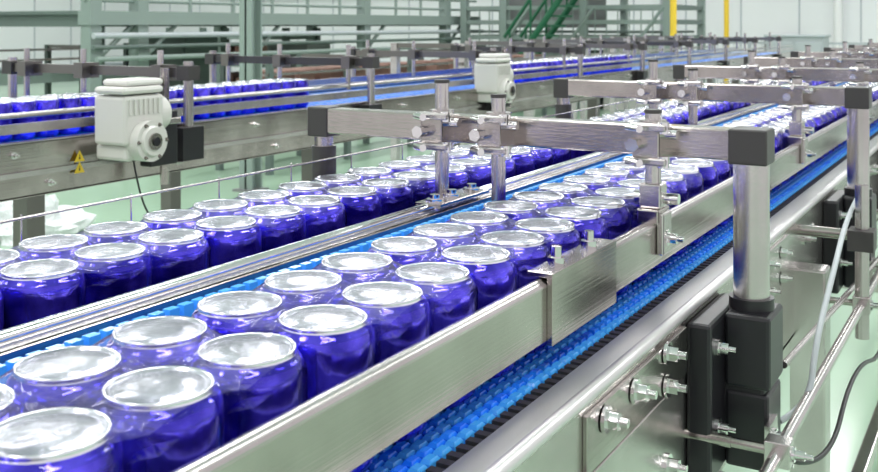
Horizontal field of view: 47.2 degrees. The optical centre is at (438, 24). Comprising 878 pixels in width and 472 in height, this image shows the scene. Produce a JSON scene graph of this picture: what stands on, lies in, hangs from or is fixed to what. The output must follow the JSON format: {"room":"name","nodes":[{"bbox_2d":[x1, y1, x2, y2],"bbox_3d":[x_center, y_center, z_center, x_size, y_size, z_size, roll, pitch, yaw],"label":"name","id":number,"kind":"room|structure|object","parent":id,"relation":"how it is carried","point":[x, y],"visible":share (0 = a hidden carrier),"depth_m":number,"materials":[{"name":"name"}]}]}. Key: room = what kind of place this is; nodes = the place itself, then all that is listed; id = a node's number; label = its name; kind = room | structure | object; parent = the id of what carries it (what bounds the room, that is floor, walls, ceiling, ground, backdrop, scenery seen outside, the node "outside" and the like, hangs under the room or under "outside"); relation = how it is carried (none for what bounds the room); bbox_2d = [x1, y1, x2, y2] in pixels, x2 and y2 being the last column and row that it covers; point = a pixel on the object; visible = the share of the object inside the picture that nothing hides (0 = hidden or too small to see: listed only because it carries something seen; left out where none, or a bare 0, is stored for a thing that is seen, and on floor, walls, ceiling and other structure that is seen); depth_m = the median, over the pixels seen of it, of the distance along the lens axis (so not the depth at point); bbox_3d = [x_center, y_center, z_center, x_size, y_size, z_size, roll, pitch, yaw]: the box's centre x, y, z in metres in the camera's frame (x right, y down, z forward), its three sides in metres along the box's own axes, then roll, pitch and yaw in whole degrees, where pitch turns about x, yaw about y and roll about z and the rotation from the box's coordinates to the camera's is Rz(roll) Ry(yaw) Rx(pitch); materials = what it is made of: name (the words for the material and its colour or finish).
{"room":"processing plant","nodes":[
{"label":"processing plant","id":0,"kind":"room"},
{"bbox_2d":[0,0,128,66],"bbox_3d":[-16.205,-1.525,18.132,0.200,5.950,29.200,0,0,30],"label":"wall","id":1,"kind":"structure","parent":0,"point":[10,37],"depth_m":27.44,"materials":[{"name":"white paint"}]},
{"bbox_2d":[0,0,122,69],"bbox_3d":[-16.151,-1.525,17.985,0.040,5.950,29.000,0,0,30],"label":"trim","id":2,"kind":"structure","parent":1,"relation":"attached to","point":[114,63],"depth_m":28.14,"materials":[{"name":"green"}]},
{"bbox_2d":[0,79,877,471],"bbox_3d":[-3.178,1.500,10.495,30.000,0.100,29.000,0,0,30],"label":"floor","id":3,"kind":"structure","parent":0,"point":[863,397],"depth_m":8.07,"materials":[{"name":"green paint"}]},
{"bbox_2d":[0,194,96,245],"bbox_3d":[-2.878,1.308,7.000,0.831,0.280,0.835,0,0,30],"label":"plastic bag","id":4,"kind":"object","parent":3,"relation":"on","point":[72,221],"visible":0.39,"depth_m":6.91,"materials":[{"name":"white plastic"}]},
{"bbox_2d":[0,43,182,94],"bbox_3d":[-4.607,0.850,12.821,0.700,1.200,3.200,0,0,30],"label":"conveyor","id":5,"kind":"object","parent":3,"relation":"on","point":[47,79],"visible":0.27,"depth_m":12.20,"materials":[{"name":"metal"}]},
{"bbox_2d":[149,37,217,85],"bbox_3d":[-3.870,0.795,15.098,0.860,1.310,0.780,0,0,30],"label":"cabinet","id":6,"kind":"object","parent":3,"relation":"on","point":[204,68],"visible":0.08,"depth_m":14.81,"materials":[{"name":"metal"}]},
{"bbox_2d":[0,0,485,91],"bbox_3d":[-2.862,-1.525,15.913,3.330,5.950,9.300,0,0,30],"label":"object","id":7,"kind":"object","parent":3,"relation":"on","point":[92,20],"visible":0.7,"depth_m":12.70,"materials":[{"name":"grey paint"}]},
{"bbox_2d":[166,28,320,81],"bbox_3d":[-3.687,0.750,18.814,2.900,1.400,1.000,0,0,30],"label":"storage rack","id":8,"kind":"object","parent":3,"relation":"on","point":[234,76],"visible":0.13,"depth_m":18.35,"materials":[{"name":"metal"}]},
{"bbox_2d":[232,0,268,191],"bbox_3d":[-1.649,-1.525,8.804,0.224,5.950,0.224,0,0,30],"label":"steel column","id":9,"kind":"structure","parent":3,"relation":"on","point":[250,11],"depth_m":8.77,"materials":[{"name":"metal"}]},
{"bbox_2d":[267,41,332,68],"bbox_3d":[-2.229,0.855,15.940,0.860,1.190,0.680,0,0,30],"label":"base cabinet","id":10,"kind":"object","parent":3,"relation":"on","point":[294,46],"visible":0.2,"depth_m":15.66,"materials":[{"name":"brown wood"}]},
{"bbox_2d":[215,45,555,174],"bbox_3d":[-0.216,0.885,12.826,0.700,1.130,7.000,0,0,30],"label":"conveyor","id":11,"kind":"object","parent":3,"relation":"on","point":[331,71],"visible":0.27,"depth_m":10.92,"materials":[{"name":"brushed steel"},{"name":"blue plastic"},{"name":"dark steel"}]},
{"bbox_2d":[0,32,792,249],"bbox_3d":[0.680,0.760,5.668,0.994,1.380,11.502,0,0,30],"label":"conveyor","id":12,"kind":"object","parent":3,"relation":"on","point":[30,169],"visible":0.48,"depth_m":3.21,"materials":[{"name":"metal"}]},
{"bbox_2d":[74,150,84,173],"bbox_3d":[-0.879,0.334,2.459,0.001,0.056,0.032,0,0,30],"label":"warning sign","id":13,"kind":"object","parent":12,"relation":"attached to","point":[79,169],"visible":1,"depth_m":2.46,"materials":[{"name":"yellow paint"}]},
{"bbox_2d":[95,68,180,212],"bbox_3d":[-0.670,0.323,2.619,0.158,0.424,0.474,0,0,30],"label":"motor","id":14,"kind":"object","parent":12,"relation":"attached to","point":[135,119],"visible":0.88,"depth_m":2.44,"materials":[{"name":"white metal"}]},
{"bbox_2d":[0,78,308,141],"bbox_3d":[-1.305,0.240,2.209,0.142,0.100,3.192,0,0,30],"label":"cans","id":15,"kind":"object","parent":12,"relation":"on","point":[84,99],"visible":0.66,"depth_m":2.98,"materials":[{"name":"blue metal"}]},
{"bbox_2d":[475,48,516,110],"bbox_3d":[0.327,0.322,4.444,0.166,0.444,0.477,0,0,30],"label":"motor","id":16,"kind":"object","parent":12,"relation":"attached to","point":[494,74],"visible":0.74,"depth_m":4.26,"materials":[{"name":"white metal"}]},
{"bbox_2d":[509,54,631,82],"bbox_3d":[0.726,0.240,5.727,0.141,0.100,1.910,0,0,30],"label":"cans","id":17,"kind":"object","parent":12,"relation":"on","point":[610,57],"visible":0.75,"depth_m":5.57,"materials":[{"name":"blue metal"}]},
{"bbox_2d":[0,39,877,471],"bbox_3d":[1.771,0.758,4.116,0.711,1.384,10.100,0,0,30],"label":"conveyor","id":18,"kind":"object","parent":3,"relation":"on","point":[678,371],"visible":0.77,"depth_m":1.03,"materials":[{"name":"metal"}]},
{"bbox_2d":[0,80,829,329],"bbox_3d":[1.608,0.240,4.188,0.145,0.100,9.158,0,0,30],"label":"cans","id":19,"kind":"object","parent":18,"relation":"on","point":[46,275],"visible":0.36,"depth_m":0.98,"materials":[{"name":"blue metal"}]},
{"bbox_2d":[0,82,877,471],"bbox_3d":[1.846,0.240,4.054,0.146,0.100,9.158,0,0,30],"label":"cans","id":20,"kind":"object","parent":18,"relation":"on","point":[163,393],"visible":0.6,"depth_m":0.64,"materials":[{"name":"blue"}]},
{"bbox_2d":[503,0,578,54],"bbox_3d":[1.879,-0.184,16.455,1.600,3.268,0.729,0,0,30],"label":"staircase","id":21,"kind":"structure","parent":3,"relation":"on","point":[554,5],"depth_m":16.41,"materials":[{"name":"green metal"}]},
{"bbox_2d":[390,36,707,160],"bbox_3d":[1.738,0.800,11.410,0.700,1.300,7.500,0,0,30],"label":"conveyor","id":22,"kind":"object","parent":3,"relation":"on","point":[394,61],"visible":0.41,"depth_m":9.47,"materials":[{"name":"metal"}]},
{"bbox_2d":[460,0,704,109],"bbox_3d":[2.584,-0.075,18.126,3.870,3.050,2.140,0,0,30],"label":"framework","id":23,"kind":"object","parent":3,"relation":"on","point":[589,13],"visible":0.41,"depth_m":17.64,"materials":[{"name":"grey paint"}]},
{"bbox_2d":[670,0,676,100],"bbox_3d":[3.560,-0.375,15.265,0.278,3.650,0.278,0,0,30],"label":"post","id":24,"kind":"object","parent":3,"relation":"on","point":[673,3],"visible":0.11,"depth_m":15.22,"materials":[{"name":"yellow metal"}]},
{"bbox_2d":[554,0,842,47],"bbox_3d":[3.544,-1.475,23.138,23.000,5.850,0.253,0,0,30],"label":"wall","id":25,"kind":"structure","parent":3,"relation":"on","point":[838,4],"depth_m":20.45,"materials":[{"name":"white paint"}]},
{"bbox_2d":[724,0,728,82],"bbox_3d":[5.670,-0.375,19.820,0.278,3.650,0.278,0,0,30],"label":"post","id":26,"kind":"object","parent":3,"relation":"on","point":[726,2],"visible":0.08,"depth_m":19.78,"materials":[{"name":"yellow metal"}]},
{"bbox_2d":[711,42,867,82],"bbox_3d":[7.018,0.875,17.345,4.610,1.150,0.060,0,0,30],"label":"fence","id":27,"kind":"object","parent":3,"relation":"on","point":[749,44],"visible":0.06,"depth_m":18.03,"materials":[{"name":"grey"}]},
{"bbox_2d":[764,34,830,52],"bbox_3d":[5.974,0.805,16.747,0.960,1.290,0.680,0,0,30],"label":"cabinet","id":28,"kind":"object","parent":3,"relation":"on","point":[817,42],"visible":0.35,"depth_m":16.45,"materials":[{"name":"grey metal"}]},
{"bbox_2d":[149,0,877,83],"bbox_3d":[4.035,-1.525,23.189,30.200,5.950,0.200,0,0,30],"label":"wall","id":29,"kind":"structure","parent":0,"point":[759,17],"depth_m":22.21,"materials":[{"name":"white paint"}]},
{"bbox_2d":[169,0,861,83],"bbox_3d":[4.059,-1.525,23.031,30.000,5.950,0.050,0,0,30],"label":"trim","id":30,"kind":"structure","parent":29,"relation":"attached to","point":[199,0],"depth_m":22.23,"materials":[{"name":"grey metal"}]}
]}

